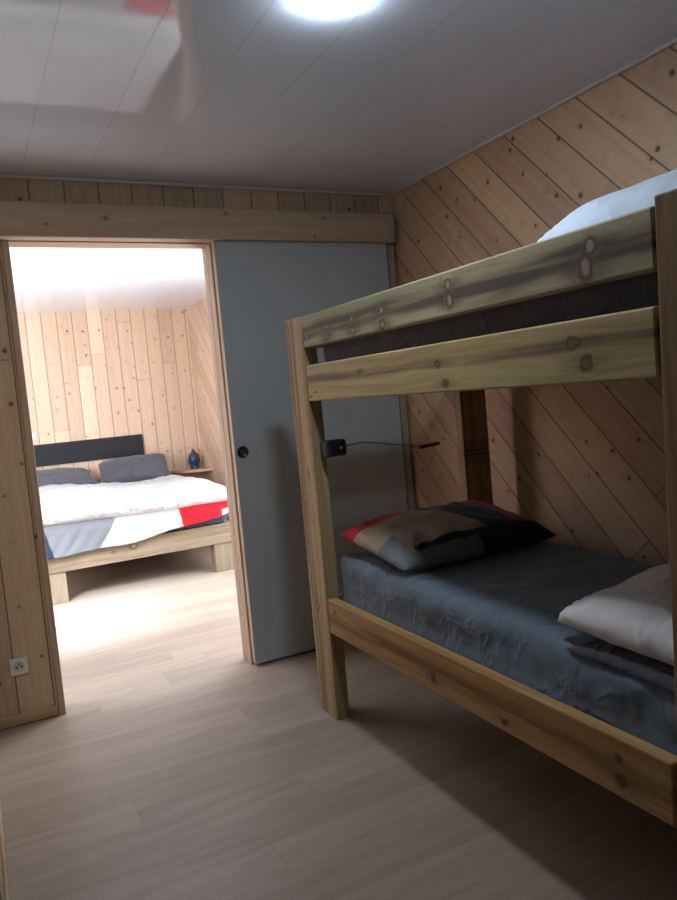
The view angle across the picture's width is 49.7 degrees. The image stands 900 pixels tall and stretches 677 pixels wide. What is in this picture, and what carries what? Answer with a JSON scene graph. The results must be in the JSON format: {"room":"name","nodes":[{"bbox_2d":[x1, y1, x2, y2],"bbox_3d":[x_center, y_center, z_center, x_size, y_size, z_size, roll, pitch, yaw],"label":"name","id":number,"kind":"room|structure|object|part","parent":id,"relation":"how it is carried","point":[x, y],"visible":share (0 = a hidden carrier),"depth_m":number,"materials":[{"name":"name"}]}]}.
{"room":"bunk bedroom","nodes":[
{"label":"bunk bedroom","id":0,"kind":"room"},
{"bbox_2d":[0,849,4,899],"bbox_3d":[-1.212,0.069,2.231,0.060,2.281,1.570,-7,5,-27],"label":"wall","id":1,"kind":"structure","parent":0,"point":[2,895],"depth_m":1.83,"materials":[{"name":"brown wood"}]},
{"bbox_2d":[0,802,9,899],"bbox_3d":[-1.083,1.165,2.338,0.010,0.060,1.564,-7,5,-27],"label":"baseboard","id":2,"kind":"structure","parent":1,"relation":"attached to","point":[2,843],"depth_m":2.04,"materials":[{"name":"brown wood"}]},
{"bbox_2d":[17,308,203,483],"bbox_3d":[-3.229,-0.127,6.881,4.015,2.281,0.060,-7,5,-27],"label":"wall","id":3,"kind":"structure","parent":0,"point":[105,373],"depth_m":7.32,"materials":[{"name":"brown wood"}]},
{"bbox_2d":[33,434,143,466],"bbox_3d":[-2.521,0.010,7.201,1.185,0.210,0.034,-7,5,-27],"label":"headboard","id":4,"kind":"object","parent":3,"relation":"attached to","point":[129,445],"visible":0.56,"depth_m":7.21,"materials":[{"name":"grey fabric"}]},
{"bbox_2d":[171,466,212,472],"bbox_3d":[-1.518,0.211,7.542,0.345,0.022,0.345,-7,5,-27],"label":"corner shelf","id":5,"kind":"object","parent":3,"relation":"attached to","point":[201,469],"visible":1,"depth_m":7.46,"materials":[{"name":"brown wood"}]},
{"bbox_2d":[188,449,199,468],"bbox_3d":[-1.503,0.087,7.597,0.126,0.212,0.123,-5,5,1],"label":"figurine","id":6,"kind":"object","parent":5,"relation":"on","point":[193,458],"visible":1,"depth_m":7.56,"materials":[{"name":"blue ceramic"}]},
{"bbox_2d":[0,174,413,729],"bbox_3d":[-1.296,0.005,3.117,4.015,2.281,0.114,-7,5,-27],"label":"wall","id":7,"kind":"structure","parent":0,"point":[24,630],"depth_m":3.08,"materials":[{"name":"brown wood"}]},
{"bbox_2d":[9,656,28,676],"bbox_3d":[-1.339,0.908,3.067,0.072,0.072,0.019,-7,5,-27],"label":"wall socket","id":8,"kind":"object","parent":7,"relation":"attached to","point":[18,666],"visible":1,"depth_m":3.07,"materials":[{"name":"white plastic"}]},
{"bbox_2d":[1,240,65,714],"bbox_3d":[-1.304,0.135,3.124,0.028,2.022,0.122,-7,5,-27],"label":"trim","id":9,"kind":"structure","parent":7,"relation":"attached to","point":[4,243],"depth_m":3.07,"materials":[{"name":"brown wood"}]},
{"bbox_2d":[8,240,207,248],"bbox_3d":[-1.006,-0.918,3.247,0.853,0.022,0.111,-7,5,-27],"label":"trim","id":10,"kind":"structure","parent":7,"relation":"attached to","point":[12,243],"depth_m":3.22,"materials":[{"name":"brown wood"}]},
{"bbox_2d":[0,201,394,244],"bbox_3d":[-0.669,-1.018,3.309,2.123,0.140,0.078,-7,5,-27],"label":"beam","id":11,"kind":"structure","parent":7,"relation":"attached to","point":[19,220],"depth_m":3.25,"materials":[{"name":"brown wood"}]},
{"bbox_2d":[202,243,254,664],"bbox_3d":[-0.525,0.034,3.522,0.028,2.022,0.120,-7,5,-27],"label":"trim","id":12,"kind":"structure","parent":7,"relation":"attached to","point":[207,250],"depth_m":3.50,"materials":[{"name":"brown wood"}]},
{"bbox_2d":[211,241,407,663],"bbox_3d":[-0.089,-0.083,3.646,0.924,2.133,0.043,-7,5,-27],"label":"door","id":13,"kind":"structure","parent":7,"relation":"in","point":[260,286],"depth_m":3.54,"materials":[{"name":"grey laminate"}]},
{"bbox_3d":[-0.450,0.010,3.442,0.057,0.057,0.004,-7,5,-27],"label":"handle","id":14,"kind":"part","parent":13,"relation":"part of","materials":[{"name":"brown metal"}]},
{"bbox_2d":[386,245,414,510],"bbox_3d":[0.350,-0.068,3.892,0.040,2.010,0.034,-7,5,-27],"label":"trim strip","id":15,"kind":"object","parent":7,"relation":"attached to","point":[390,248],"visible":0.42,"depth_m":3.87,"materials":[{"name":"brown wood"}]},
{"bbox_2d":[186,298,228,520],"bbox_3d":[-0.518,-0.289,5.902,0.060,2.281,4.146,-7,5,-27],"label":"wall","id":16,"kind":"structure","parent":0,"point":[197,313],"depth_m":7.37,"materials":[{"name":"brown wood"}]},
{"bbox_2d":[0,546,676,899],"bbox_3d":[-1.001,1.176,2.882,4.055,0.060,9.366,-7,5,-27],"label":"floor","id":17,"kind":"structure","parent":0,"point":[177,766],"depth_m":2.41,"materials":[{"name":"brown wood"}]},
{"bbox_2d":[48,520,233,604],"bbox_3d":[-1.881,0.775,6.199,1.390,0.362,2.108,-7,5,-27],"label":"double bed","id":18,"kind":"object","parent":17,"relation":"on","point":[217,536],"visible":0.27,"depth_m":5.29,"materials":[{"name":"brown wood"}]},
{"bbox_3d":[-1.954,0.948,5.051,0.145,0.214,0.100,-7,5,-27],"label":"leg","id":19,"kind":"part","parent":18,"relation":"part of","materials":[{"name":"brown wood"}]},
{"bbox_3d":[-1.421,0.700,5.277,1.390,0.147,0.055,-7,5,-27],"label":"foot rail","id":20,"kind":"part","parent":18,"relation":"part of","materials":[{"name":"brown wood"}]},
{"bbox_2d":[169,514,226,530],"bbox_3d":[-1.904,0.503,6.174,1.350,0.181,2.076,-7,5,-27],"label":"mattress","id":21,"kind":"object","parent":18,"relation":"on","point":[222,518],"visible":0.02,"depth_m":5.50,"materials":[{"name":"grey fabric"}]},
{"bbox_2d":[37,467,94,486],"bbox_3d":[-2.602,0.292,6.772,0.649,0.242,0.404,-8,5,-29],"label":"pillow","id":22,"kind":"object","parent":21,"relation":"on","point":[58,476],"visible":0.44,"depth_m":6.71,"materials":[{"name":"grey fabric"}]},
{"bbox_2d":[39,475,228,559],"bbox_3d":[-1.792,0.442,5.939,1.454,0.398,1.793,-7,5,-27],"label":"duvet","id":23,"kind":"object","parent":21,"relation":"on","point":[77,518],"visible":0.91,"depth_m":5.20,"materials":[{"name":"white fabric"}]},
{"bbox_2d":[99,453,170,482],"bbox_3d":[-1.977,0.192,7.082,0.647,0.270,0.386,-7,5,-18],"label":"pillow","id":24,"kind":"object","parent":21,"relation":"on","point":[136,468],"visible":0.84,"depth_m":6.97,"materials":[{"name":"grey fabric"}]},
{"bbox_3d":[-0.888,0.809,5.594,0.145,0.214,0.100,-7,5,-27],"label":"leg","id":25,"kind":"part","parent":18,"relation":"part of","materials":[{"name":"brown wood"}]},
{"bbox_2d":[285,188,676,826],"bbox_3d":[0.653,0.249,2.292,0.839,1.584,1.864,-7,5,-27],"label":"bunk bed","id":26,"kind":"object","parent":17,"relation":"on","point":[641,343],"visible":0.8,"depth_m":1.82,"materials":[{"name":"brown wood"}]},
{"bbox_3d":[-0.083,0.272,2.877,0.058,1.574,0.153,-7,5,-27],"label":"post","id":27,"kind":"part","parent":26,"relation":"part of","materials":[{"name":"brown wood"}]},
{"bbox_2d":[320,439,439,457],"bbox_3d":[0.170,-0.025,2.860,0.507,0.076,0.056,-7,5,-22],"label":"reading lamp","id":28,"kind":"object","parent":26,"relation":"attached to","point":[334,447],"visible":1,"depth_m":2.77,"materials":[{"name":"grey plastic"}]},
{"bbox_3d":[0.599,0.189,3.164,0.136,1.574,0.045,-7,5,-27],"label":"post","id":29,"kind":"part","parent":26,"relation":"part of","materials":[{"name":"brown wood"}]},
{"bbox_3d":[0.240,-0.418,2.050,0.038,0.116,1.564,-7,5,-27],"label":"guard rail","id":30,"kind":"part","parent":26,"relation":"part of","materials":[{"name":"brown wood"}]},
{"bbox_3d":[0.255,-0.228,2.068,0.038,0.134,1.558,-7,5,-27],"label":"rail","id":31,"kind":"part","parent":26,"relation":"part of","materials":[{"name":"brown wood"}]},
{"bbox_2d":[323,272,658,361],"bbox_3d":[0.617,-0.342,2.214,0.743,0.228,1.584,-7,5,-27],"label":"mattress","id":32,"kind":"object","parent":26,"relation":"on","point":[641,291],"visible":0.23,"depth_m":1.77,"materials":[{"name":"grey fabric"}]},
{"bbox_2d":[537,169,676,241],"bbox_3d":[0.872,-0.537,1.768,0.603,0.258,0.613,-8,5,-29],"label":"pillow","id":33,"kind":"object","parent":32,"relation":"on","point":[639,196],"visible":0.38,"depth_m":1.67,"materials":[{"name":"white fabric"}]},
{"bbox_3d":[0.331,0.663,2.147,0.038,0.135,1.542,-7,5,-27],"label":"rail","id":34,"kind":"part","parent":26,"relation":"part of","materials":[{"name":"brown wood"}]},
{"bbox_2d":[340,541,676,755],"bbox_3d":[0.688,0.499,2.289,0.754,0.240,1.601,-7,5,-27],"label":"mattress","id":35,"kind":"object","parent":26,"relation":"on","point":[499,611],"visible":0.6,"depth_m":2.13,"materials":[{"name":"grey fabric"}]},
{"bbox_2d":[339,500,555,571],"bbox_3d":[0.405,0.304,2.755,0.682,0.169,0.455,-8,5,-28],"label":"pillow","id":36,"kind":"object","parent":35,"relation":"on","point":[416,539],"visible":1,"depth_m":2.62,"materials":[{"name":"fabric"}]},
{"bbox_2d":[566,637,674,691],"bbox_3d":[0.914,0.428,1.654,0.602,0.070,0.487,-7,5,-24],"label":"cushion","id":37,"kind":"object","parent":35,"relation":"on","point":[657,672],"visible":0.33,"depth_m":1.62,"materials":[{"name":"grey fabric"}]},
{"bbox_2d":[557,563,673,665],"bbox_3d":[0.910,0.357,1.678,0.592,0.173,0.535,-7,5,-25],"label":"pillow","id":38,"kind":"object","parent":37,"relation":"on","point":[634,614],"visible":0.89,"depth_m":1.65,"materials":[{"name":"white fabric"}]},
{"bbox_3d":[0.698,0.320,1.358,0.060,1.584,0.158,-7,5,-27],"label":"post","id":39,"kind":"part","parent":26,"relation":"part of","materials":[{"name":"brown wood"}]},
{"bbox_2d":[0,0,676,312],"bbox_3d":[-1.208,-1.148,2.695,4.055,0.060,9.366,-7,5,-27],"label":"ceiling","id":40,"kind":"structure","parent":0,"point":[375,96],"depth_m":2.41,"materials":[{"name":"white paint"}]},
{"bbox_2d":[301,0,363,14],"bbox_3d":[-0.010,-1.145,1.850,0.174,0.020,0.174,-7,5,-27],"label":"recessed light","id":41,"kind":"object","parent":40,"relation":"in","point":[326,7],"visible":1,"depth_m":1.88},
{"bbox_2d":[390,43,676,565],"bbox_3d":[1.539,-0.133,1.697,0.060,2.281,5.020,-7,5,-27],"label":"wall","id":42,"kind":"structure","parent":0,"point":[584,462],"depth_m":2.88,"materials":[{"name":"brown wood"}]},
{"bbox_2d":[388,37,676,196],"bbox_3d":[1.384,-1.254,1.634,0.014,0.016,4.919,-7,5,-27],"label":"crown molding","id":43,"kind":"structure","parent":42,"relation":"attached to","point":[670,43],"depth_m":2.76,"materials":[{"name":"white wood"}]}
]}

